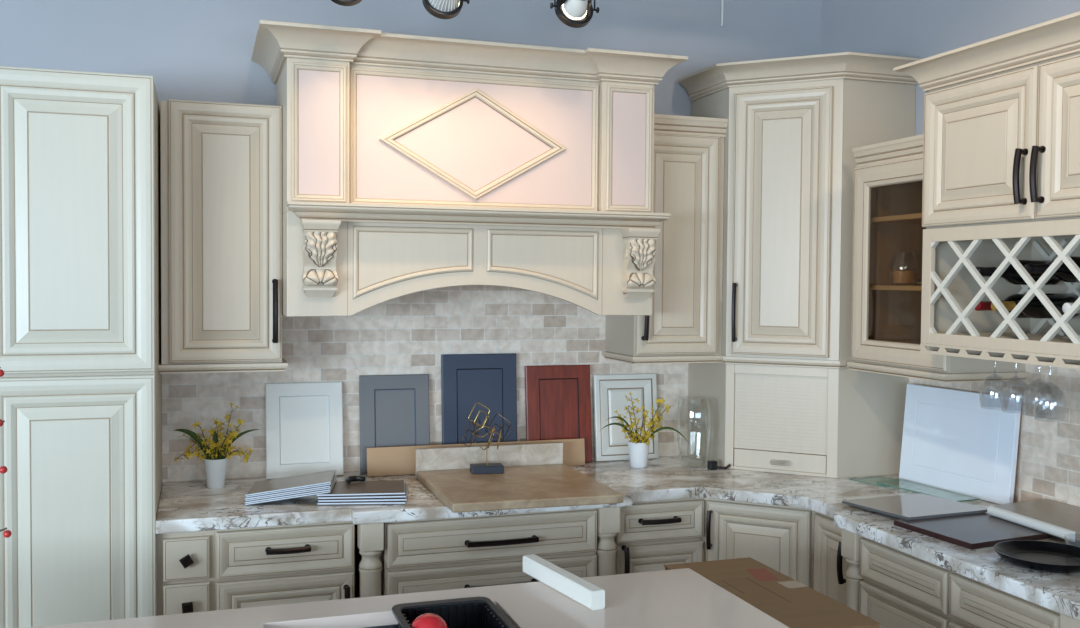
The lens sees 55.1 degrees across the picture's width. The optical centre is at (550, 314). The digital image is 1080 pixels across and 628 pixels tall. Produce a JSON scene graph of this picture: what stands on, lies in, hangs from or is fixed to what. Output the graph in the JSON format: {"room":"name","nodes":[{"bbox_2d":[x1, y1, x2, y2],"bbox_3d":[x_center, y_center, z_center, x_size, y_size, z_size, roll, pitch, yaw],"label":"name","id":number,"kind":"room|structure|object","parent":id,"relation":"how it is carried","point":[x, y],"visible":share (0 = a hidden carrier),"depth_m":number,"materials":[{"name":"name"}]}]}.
{"room":"store","nodes":[
{"label":"store","id":0,"kind":"room"},
{"bbox_2d":[0,0,821,597],"bbox_3d":[-1.697,-0.089,3.624,6.216,3.200,0.100,0,2,-19],"label":"wall","id":1,"kind":"structure","parent":0,"point":[193,50],"depth_m":3.82,"materials":[{"name":"blue paint"}]},
{"bbox_2d":[158,99,287,373],"bbox_3d":[-1.131,-0.259,3.566,0.419,0.894,0.360,0,2,-19],"label":"upper cabinet","id":2,"kind":"object","parent":1,"relation":"attached to","point":[221,162],"visible":0.99,"depth_m":3.43,"materials":[{"name":"beige paint"}]},
{"bbox_2d":[162,285,687,483],"bbox_3d":[-0.385,0.183,4.021,2.106,0.850,0.008,0,2,-19],"label":"backsplash","id":3,"kind":"structure","parent":1,"relation":"attached to","point":[407,334],"depth_m":3.95,"materials":[{"name":"tile"}]},
{"bbox_2d":[251,20,687,316],"bbox_3d":[-0.302,-0.462,3.716,1.460,0.921,0.580,0,2,-19],"label":"range hood","id":4,"kind":"object","parent":1,"relation":"attached to","point":[411,163],"visible":1,"depth_m":3.51,"materials":[{"name":"beige paint"}]},
{"bbox_2d":[286,201,670,228],"bbox_3d":[-0.212,-0.331,3.498,1.320,0.056,0.082,0,2,-19],"label":"mantel shelf","id":5,"kind":"object","parent":4,"relation":"attached to","point":[341,214],"depth_m":3.46,"materials":[{"name":"beige paint"}]},
{"bbox_2d":[602,114,727,363],"bbox_3d":[0.447,-0.290,4.098,0.401,0.946,0.362,0,2,-19],"label":"upper cabinet","id":6,"kind":"object","parent":1,"relation":"attached to","point":[684,325],"visible":0.66,"depth_m":3.98,"materials":[{"name":"beige paint"}]},
{"bbox_2d":[821,0,1079,135],"bbox_3d":[2.450,0.029,0.913,0.100,3.200,7.700,0,2,-19],"label":"wall","id":7,"kind":"structure","parent":0,"point":[923,29],"depth_m":3.88,"materials":[{"name":"blue paint"}]},
{"bbox_2d":[847,134,1028,382],"bbox_3d":[1.323,-0.192,3.555,0.337,0.799,0.527,0,2,-19],"label":"upper cabinet","id":8,"kind":"object","parent":7,"relation":"attached to","point":[888,176],"visible":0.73,"depth_m":3.70,"materials":[{"name":"beige paint"}]},
{"bbox_2d":[869,285,921,290],"bbox_3d":[1.343,-0.091,3.571,0.265,0.016,0.463,0,2,-19],"label":"shelf","id":9,"kind":"object","parent":8,"relation":"attached to","point":[871,287],"depth_m":3.64,"materials":[{"name":"brown wood"}]},
{"bbox_2d":[870,213,921,223],"bbox_3d":[1.345,-0.334,3.563,0.265,0.016,0.463,0,2,-19],"label":"shelf","id":10,"kind":"object","parent":8,"relation":"attached to","point":[876,218],"depth_m":3.67,"materials":[{"name":"brown wood"}]},
{"bbox_2d":[889,252,916,285],"bbox_3d":[1.251,-0.162,3.671,0.094,0.118,0.094,0,2,-19],"label":"candle jar","id":11,"kind":"object","parent":8,"relation":"on","point":[899,277],"visible":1,"depth_m":3.64,"materials":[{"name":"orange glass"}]},
{"bbox_2d":[915,280,921,285],"bbox_3d":[1.270,-0.110,3.566,0.004,0.020,0.036,0,2,-19],"label":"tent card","id":12,"kind":"object","parent":8,"relation":"on","point":[918,282],"visible":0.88,"depth_m":3.57,"materials":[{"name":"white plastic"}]},
{"bbox_2d":[893,11,1079,368],"bbox_3d":[1.478,-0.315,2.864,0.486,0.899,1.053,0,2,-19],"label":"wine cabinet","id":13,"kind":"object","parent":7,"relation":"attached to","point":[1001,141],"visible":0.98,"depth_m":2.95,"materials":[{"name":"beige paint"}]},
{"bbox_2d":[975,294,1029,317],"bbox_3d":[1.425,-0.027,3.175,0.292,0.075,0.075,0,2,-19],"label":"wine bottle","id":14,"kind":"object","parent":13,"relation":"in","point":[983,305],"visible":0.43,"depth_m":3.15,"materials":[{"name":"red glass"}]},
{"bbox_2d":[976,260,1060,284],"bbox_3d":[1.389,-0.126,3.093,0.292,0.075,0.075,0,2,-19],"label":"wine bottle","id":15,"kind":"object","parent":13,"relation":"in","point":[1010,274],"visible":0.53,"depth_m":3.07,"materials":[{"name":"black glass"}]},
{"bbox_2d":[991,293,1079,318],"bbox_3d":[1.422,-0.025,3.045,0.292,0.075,0.075,0,2,-19],"label":"wine bottle","id":16,"kind":"object","parent":13,"relation":"in","point":[1034,308],"visible":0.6,"depth_m":3.02,"materials":[{"name":"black glass"}]},
{"bbox_2d":[1022,379,1055,414],"bbox_3d":[1.413,0.205,2.993,0.087,0.176,0.087,0,2,-19],"label":"wine glass","id":17,"kind":"object","parent":13,"relation":"hanging from","point":[1036,379],"visible":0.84,"depth_m":2.99,"materials":[{"name":"clear glass"}]},
{"bbox_2d":[1032,377,1066,419],"bbox_3d":[1.394,0.208,2.891,0.087,0.176,0.087,0,2,-19],"label":"wine glass","id":18,"kind":"object","parent":13,"relation":"hanging from","point":[1051,377],"visible":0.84,"depth_m":2.89,"materials":[{"name":"clear glass"}]},
{"bbox_2d":[1024,256,1079,282],"bbox_3d":[1.480,-0.130,2.966,0.292,0.075,0.075,0,2,-19],"label":"wine bottle","id":19,"kind":"object","parent":13,"relation":"in","point":[1063,273],"visible":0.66,"depth_m":2.94,"materials":[{"name":"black glass"}]},
{"bbox_2d":[1062,303,1079,312],"bbox_3d":[1.513,-0.017,2.808,0.292,0.076,0.076,0,2,-19],"label":"wine bottle","id":20,"kind":"object","parent":13,"relation":"in","point":[1066,306],"visible":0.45,"depth_m":2.76,"materials":[{"name":"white glass"}]},
{"bbox_2d":[909,364,1079,506],"bbox_3d":[1.774,0.376,2.745,0.008,0.580,2.580,0,2,-19],"label":"backsplash","id":21,"kind":"structure","parent":7,"relation":"attached to","point":[1048,456],"depth_m":3.31,"materials":[{"name":"tile"}]},
{"bbox_3d":[-0.450,-1.588,-0.072,6.216,0.050,7.800,0,2,-19],"label":"ceiling","id":22,"kind":"structure","parent":0,"visible":0},
{"bbox_2d":[720,0,723,26],"bbox_3d":[0.565,-1.305,3.387,0.010,0.720,0.010,0,2,-19],"label":"hanging rod","id":23,"kind":"object","parent":22,"relation":"hanging from","point":[722,1],"visible":1,"depth_m":3.39,"materials":[{"name":"grey metal"}]},
{"bbox_3d":[-0.170,-1.477,3.132,2.800,0.370,0.036,0,2,-19],"label":"track rail","id":24,"kind":"object","parent":22,"relation":"attached to","visible":0},
{"bbox_2d":[331,0,361,5],"bbox_3d":[-0.601,-1.092,2.977,0.144,0.397,0.152,1,2,13],"label":"track spotlight","id":25,"kind":"object","parent":24,"relation":"hanging from","point":[339,2],"visible":1,"depth_m":2.99,"materials":[{"name":"black plastic"}]},
{"bbox_2d":[422,0,469,18],"bbox_3d":[-0.326,-1.087,3.071,0.144,0.409,0.152,1,2,13],"label":"track spotlight","id":26,"kind":"object","parent":24,"relation":"hanging from","point":[442,9],"visible":1,"depth_m":3.08,"materials":[{"name":"black plastic"}]},
{"bbox_2d":[550,0,598,27],"bbox_3d":[0.071,-1.093,3.205,0.144,0.399,0.152,1,2,13],"label":"track spotlight","id":27,"kind":"object","parent":24,"relation":"hanging from","point":[573,13],"visible":1,"depth_m":3.21,"materials":[{"name":"black plastic"}]},
{"bbox_3d":[-0.475,1.660,0.031,6.216,0.050,7.800,0,2,-19],"label":"floor","id":28,"kind":"structure","parent":0,"visible":0},
{"bbox_2d":[0,66,161,627],"bbox_3d":[-1.500,0.403,3.317,0.462,2.238,0.632,0,2,-19],"label":"pantry cabinet","id":29,"kind":"object","parent":28,"relation":"on","point":[81,381],"visible":0.99,"depth_m":3.02,"materials":[{"name":"beige paint"}]},
{"bbox_2d":[156,530,214,615],"bbox_3d":[-1.204,1.084,3.430,0.170,0.874,0.642,0,2,-19],"label":"base cabinet","id":30,"kind":"object","parent":28,"relation":"on","point":[185,561],"visible":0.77,"depth_m":3.15,"materials":[{"name":"beige paint"}]},
{"bbox_2d":[215,521,354,610],"bbox_3d":[-0.919,1.084,3.521,0.428,0.874,0.652,0,2,-19],"label":"base cabinet","id":31,"kind":"object","parent":28,"relation":"on","point":[302,563],"visible":0.69,"depth_m":3.24,"materials":[{"name":"beige paint"}]},
{"bbox_2d":[156,451,1079,620],"bbox_3d":[0.367,0.661,2.707,2.683,0.040,2.992,0,2,-19],"label":"countertop","id":32,"kind":"structure","parent":31,"relation":"on","point":[184,506],"depth_m":3.36,"materials":[{"name":"stone"}]},
{"bbox_2d":[173,402,259,488],"bbox_3d":[-1.154,0.453,3.588,0.292,0.297,0.101,0,2,-19],"label":"potted flowers","id":33,"kind":"object","parent":32,"relation":"on","point":[215,461],"visible":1,"depth_m":3.57,"materials":[{"name":"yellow plant"}]},
{"bbox_2d":[245,478,336,504],"bbox_3d":[-0.856,0.587,3.434,0.268,0.043,0.220,0,2,-6],"label":"board","id":34,"kind":"object","parent":32,"relation":"on","point":[336,478],"visible":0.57,"depth_m":3.33,"materials":[{"name":"white wood"}]},
{"bbox_2d":[245,478,335,503],"bbox_3d":[-0.857,0.581,3.433,0.268,0.043,0.220,0,2,-7],"label":"board","id":35,"kind":"object","parent":34,"relation":"on","point":[327,490],"visible":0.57,"depth_m":3.33,"materials":[{"name":"white"}]},
{"bbox_2d":[246,475,336,501],"bbox_3d":[-0.856,0.575,3.438,0.268,0.043,0.220,0,2,-7],"label":"board","id":36,"kind":"object","parent":35,"relation":"on","point":[335,475],"visible":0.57,"depth_m":3.33,"materials":[{"name":"white"}]},
{"bbox_2d":[245,485,330,499],"bbox_3d":[-0.859,0.569,3.435,0.268,0.042,0.220,0,2,-7],"label":"board","id":37,"kind":"object","parent":36,"relation":"on","point":[328,486],"visible":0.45,"depth_m":3.33,"materials":[{"name":"white"}]},
{"bbox_2d":[246,471,335,497],"bbox_3d":[-0.857,0.563,3.440,0.268,0.043,0.220,0,2,-8],"label":"board","id":38,"kind":"object","parent":37,"relation":"on","point":[335,471],"visible":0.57,"depth_m":3.33,"materials":[{"name":"white wood"}]},
{"bbox_2d":[245,470,334,495],"bbox_3d":[-0.859,0.557,3.437,0.268,0.043,0.220,0,2,-8],"label":"board","id":39,"kind":"object","parent":38,"relation":"on","point":[324,477],"visible":1,"depth_m":3.41,"materials":[{"name":"white"}]},
{"bbox_2d":[265,382,343,478],"bbox_3d":[-0.905,0.423,3.812,0.277,0.344,0.063,0,2,-19],"label":"sample","id":40,"kind":"object","parent":32,"relation":"on","point":[304,421],"visible":0.96,"depth_m":3.81,"materials":[{"name":"beige paint"}]},
{"bbox_2d":[317,489,408,504],"bbox_3d":[-0.618,0.606,3.442,0.280,0.008,0.215,0,2,-5],"label":"board","id":41,"kind":"object","parent":32,"relation":"on","point":[395,502],"visible":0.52,"depth_m":3.34,"materials":[{"name":"white"}]},
{"bbox_2d":[318,486,407,502],"bbox_3d":[-0.618,0.597,3.444,0.280,0.008,0.215,0,2,-6],"label":"board","id":42,"kind":"object","parent":41,"relation":"on","point":[384,499],"visible":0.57,"depth_m":3.34,"materials":[{"name":"white"}]},
{"bbox_2d":[318,483,406,499],"bbox_3d":[-0.621,0.588,3.448,0.280,0.008,0.215,0,2,-7],"label":"board","id":43,"kind":"object","parent":42,"relation":"on","point":[380,496],"visible":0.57,"depth_m":3.34,"materials":[{"name":"white wood"}]},
{"bbox_2d":[317,475,404,496],"bbox_3d":[-0.628,0.567,3.452,0.280,0.031,0.219,0,2,-8],"label":"board","id":44,"kind":"object","parent":43,"relation":"on","point":[387,487],"depth_m":3.43,"materials":[{"name":"white wood"}]},
{"bbox_2d":[359,374,429,473],"bbox_3d":[-0.590,0.412,3.924,0.263,0.366,0.053,0,2,-19],"label":"sample","id":45,"kind":"object","parent":32,"relation":"on","point":[394,409],"visible":0.68,"depth_m":3.92,"materials":[{"name":"grey paint"}]},
{"bbox_2d":[367,438,584,476],"bbox_3d":[-0.272,0.543,3.954,0.856,0.105,0.024,0,2,-19],"label":"board","id":46,"kind":"object","parent":32,"relation":"on","point":[381,461],"visible":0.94,"depth_m":3.86,"materials":[{"name":"beige wood"}]},
{"bbox_2d":[441,353,516,444],"bbox_3d":[-0.276,0.373,4.032,0.298,0.440,0.048,0,2,-19],"label":"sample","id":47,"kind":"object","parent":32,"relation":"on","point":[489,380],"visible":0.63,"depth_m":4.03,"materials":[{"name":"blue paint"}]},
{"bbox_2d":[415,442,622,512],"bbox_3d":[-0.128,0.555,3.593,0.571,0.108,0.623,0,2,-19],"label":"sample","id":48,"kind":"object","parent":32,"relation":"on","point":[535,475],"visible":0.98,"depth_m":3.61,"materials":[{"name":"beige stone"}]},
{"bbox_2d":[461,402,511,473],"bbox_3d":[-0.229,0.444,3.751,0.201,0.257,0.093,0,2,-19],"label":"sculpture","id":49,"kind":"object","parent":48,"relation":"on","point":[482,468],"visible":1,"depth_m":3.74,"materials":[{"name":"gold"}]},
{"bbox_2d":[524,365,591,461],"bbox_3d":[0.033,0.398,4.132,0.271,0.390,0.058,0,2,-19],"label":"sample","id":50,"kind":"object","parent":32,"relation":"on","point":[557,397],"visible":0.68,"depth_m":4.13,"materials":[{"name":"red wood"}]},
{"bbox_2d":[593,374,658,461],"bbox_3d":[0.309,0.418,4.229,0.274,0.348,0.053,0,2,-19],"label":"sample","id":51,"kind":"object","parent":32,"relation":"on","point":[609,391],"visible":0.85,"depth_m":4.21,"materials":[{"name":"beige paint"}]},
{"bbox_2d":[599,392,687,467],"bbox_3d":[0.361,0.449,4.047,0.345,0.298,0.134,0,2,0],"label":"potted flowers","id":52,"kind":"object","parent":32,"relation":"on","point":[638,448],"visible":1,"depth_m":4.04,"materials":[{"name":"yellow plant"}]},
{"bbox_2d":[676,399,713,464],"bbox_3d":[0.570,0.462,4.081,0.149,0.271,0.149,0,2,-19],"label":"glass vase","id":53,"kind":"object","parent":32,"relation":"on","point":[679,399],"visible":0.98,"depth_m":4.09,"materials":[{"name":"clear glass"}]},
{"bbox_2d":[707,460,730,469],"bbox_3d":[0.655,0.584,4.025,0.090,0.034,0.029,0,2,-15],"label":"power cord","id":54,"kind":"object","parent":32,"relation":"on","point":[712,464],"visible":1,"depth_m":4.01,"materials":[{"name":"black plastic"}]},
{"bbox_2d":[677,52,922,477],"bbox_3d":[0.953,-0.179,4.087,0.697,1.560,0.714,0,2,-19],"label":"cabinet","id":55,"kind":"object","parent":32,"relation":"on","point":[784,382],"visible":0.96,"depth_m":3.90,"materials":[{"name":"beige paint"}]},
{"bbox_2d":[850,476,911,487],"bbox_3d":[1.217,0.611,3.799,0.158,0.004,0.168,-1,2,-30],"label":"sheet","id":56,"kind":"object","parent":32,"relation":"on","point":[874,476],"visible":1,"depth_m":3.79,"materials":[{"name":"green"}]},
{"bbox_2d":[842,493,987,519],"bbox_3d":[1.167,0.613,3.315,0.332,0.020,0.317,0,2,-22],"label":"sample slab","id":57,"kind":"object","parent":32,"relation":"on","point":[909,506],"visible":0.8,"depth_m":3.28,"materials":[{"name":"beige laminate"}]},
{"bbox_2d":[877,478,979,501],"bbox_3d":[1.308,0.613,3.619,0.125,0.005,0.381,0,2,-24],"label":"sheet","id":58,"kind":"object","parent":32,"relation":"on","point":[899,478],"visible":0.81,"depth_m":3.63,"materials":[{"name":"green"}]},
{"bbox_2d":[899,384,1021,503],"bbox_3d":[1.419,0.443,3.619,0.053,0.355,0.512,0,2,-23],"label":"sample","id":59,"kind":"object","parent":32,"relation":"on","point":[953,442],"visible":0.93,"depth_m":3.58,"materials":[{"name":"white paint"}]},
{"bbox_2d":[894,513,1047,549],"bbox_3d":[1.230,0.628,3.062,0.343,0.016,0.387,0,2,-19],"label":"sample slab","id":60,"kind":"object","parent":32,"relation":"on","point":[978,530],"visible":0.74,"depth_m":3.00,"materials":[{"name":"brown laminate"}]},
{"bbox_2d":[987,499,1079,541],"bbox_3d":[1.506,0.607,3.071,0.281,0.030,0.375,0,2,-19],"label":"sample","id":61,"kind":"object","parent":32,"relation":"on","point":[1055,518],"visible":1,"depth_m":3.06,"materials":[{"name":"beige laminate"}]},
{"bbox_2d":[994,540,1079,572],"bbox_3d":[1.297,0.635,2.708,0.254,0.027,0.254,0,2,-19],"label":"plate","id":62,"kind":"object","parent":32,"relation":"on","point":[1045,556],"visible":1,"depth_m":2.75,"materials":[{"name":"black ceramic"}]},
{"bbox_2d":[358,523,383,597],"bbox_3d":[-0.576,1.093,3.307,0.074,0.874,0.074,0,2,-19],"label":"turned post","id":63,"kind":"object","parent":28,"relation":"on","point":[370,536],"visible":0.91,"depth_m":3.27,"materials":[{"name":"beige paint"}]},
{"bbox_2d":[356,508,596,597],"bbox_3d":[-0.284,1.083,3.713,0.724,0.874,0.698,0,2,-19],"label":"base cabinet","id":64,"kind":"object","parent":28,"relation":"on","point":[416,556],"visible":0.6,"depth_m":3.40,"materials":[{"name":"beige paint"}]},
{"bbox_2d":[596,507,619,575],"bbox_3d":[0.189,1.091,3.566,0.074,0.874,0.074,0,2,-19],"label":"turned post","id":65,"kind":"object","parent":28,"relation":"on","point":[608,519],"visible":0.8,"depth_m":3.52,"materials":[{"name":"beige paint"}]},
{"bbox_2d":[597,498,703,574],"bbox_3d":[0.294,1.080,3.932,0.348,0.874,0.652,0,2,-19],"label":"base cabinet","id":66,"kind":"object","parent":28,"relation":"on","point":[653,535],"visible":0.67,"depth_m":3.65,"materials":[{"name":"beige paint"}]},
{"bbox_2d":[702,498,814,588],"bbox_3d":[0.887,1.082,4.013,0.861,0.874,0.879,0,2,-19],"label":"base cabinet","id":67,"kind":"object","parent":28,"relation":"on","point":[780,538],"visible":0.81,"depth_m":3.61,"materials":[{"name":"beige paint"}]},
{"bbox_2d":[664,557,881,627],"bbox_3d":[0.545,1.137,2.693,0.276,0.842,0.614,0,2,-19],"label":"cardboard box","id":68,"kind":"object","parent":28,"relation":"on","point":[794,604],"visible":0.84,"depth_m":2.65,"materials":[{"name":"brown cardboard"}]},
{"bbox_2d":[813,511,848,605],"bbox_3d":[1.183,1.101,3.509,0.624,0.874,0.270,0,2,-19],"label":"base cabinet","id":69,"kind":"object","parent":28,"relation":"on","point":[829,567],"visible":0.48,"depth_m":3.44,"materials":[{"name":"beige paint"}]},
{"bbox_2d":[841,529,864,611],"bbox_3d":[0.956,1.107,3.243,0.074,0.874,0.074,0,2,-19],"label":"turned post","id":70,"kind":"object","parent":28,"relation":"on","point":[850,542],"visible":0.6,"depth_m":3.21,"materials":[{"name":"beige paint"}]},
{"bbox_2d":[859,538,953,627],"bbox_3d":[1.310,1.114,3.108,0.641,0.874,0.398,0,2,-19],"label":"base cabinet","id":71,"kind":"object","parent":28,"relation":"on","point":[898,589],"visible":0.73,"depth_m":3.00,"materials":[{"name":"beige paint"}]},
{"bbox_2d":[949,572,1059,627],"bbox_3d":[1.436,1.127,2.736,0.641,0.874,0.388,0,2,-19],"label":"base cabinet","id":72,"kind":"object","parent":28,"relation":"on","point":[972,603],"visible":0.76,"depth_m":2.66,"materials":[{"name":"beige paint"}]},
{"bbox_2d":[1060,614,1079,627],"bbox_3d":[1.235,1.135,2.417,0.074,0.874,0.074,0,2,-19],"label":"cabinet","id":73,"kind":"object","parent":28,"relation":"on","point":[1065,621],"visible":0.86,"depth_m":2.40,"materials":[{"name":"beige paint"}]},
{"bbox_3d":[-0.525,1.129,1.802,2.040,0.898,0.840,0,2,-19],"label":"kitchen island","id":74,"kind":"object","parent":28,"relation":"on","visible":0},
{"bbox_2d":[27,568,788,627],"bbox_3d":[-0.524,0.664,1.786,2.154,0.030,0.940,0,2,-19],"label":"island countertop","id":75,"kind":"structure","parent":74,"relation":"on","point":[675,598],"depth_m":2.24,"materials":[{"name":"white stone"}]},
{"bbox_2d":[0,367,11,537],"bbox_3d":[-0.997,0.322,1.688,0.208,0.651,0.110,0,2,-19],"label":"branches","id":76,"kind":"object","parent":75,"relation":"on","point":[3,469],"visible":1,"depth_m":1.72,"materials":[{"name":"red plant"}]},
{"bbox_2d":[364,624,397,627],"bbox_3d":[-0.296,0.778,2.039,0.551,0.210,0.437,0,2,-19],"label":"sink","id":77,"kind":"object","parent":75,"relation":"in","point":[395,625],"visible":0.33,"depth_m":2.23,"materials":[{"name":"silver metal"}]},
{"bbox_2d":[392,597,515,627],"bbox_3d":[-0.175,0.668,2.063,0.216,0.074,0.430,0,2,-19],"label":"tray","id":78,"kind":"object","parent":77,"relation":"in","point":[469,612],"visible":0.94,"depth_m":2.24,"materials":[{"name":"black plastic"}]},
{"bbox_2d":[410,613,447,627],"bbox_3d":[-0.249,0.654,2.117,0.084,0.084,0.084,0,2,-19],"label":"ball","id":79,"kind":"object","parent":78,"relation":"in","point":[428,620],"visible":0.99,"depth_m":2.10,"materials":[{"name":"red plastic"}]},
{"bbox_2d":[523,554,604,609],"bbox_3d":[0.025,0.613,2.387,0.034,0.041,0.330,-1,2,-28],"label":"bar","id":80,"kind":"object","parent":75,"relation":"on","point":[576,588],"visible":1,"depth_m":2.35,"materials":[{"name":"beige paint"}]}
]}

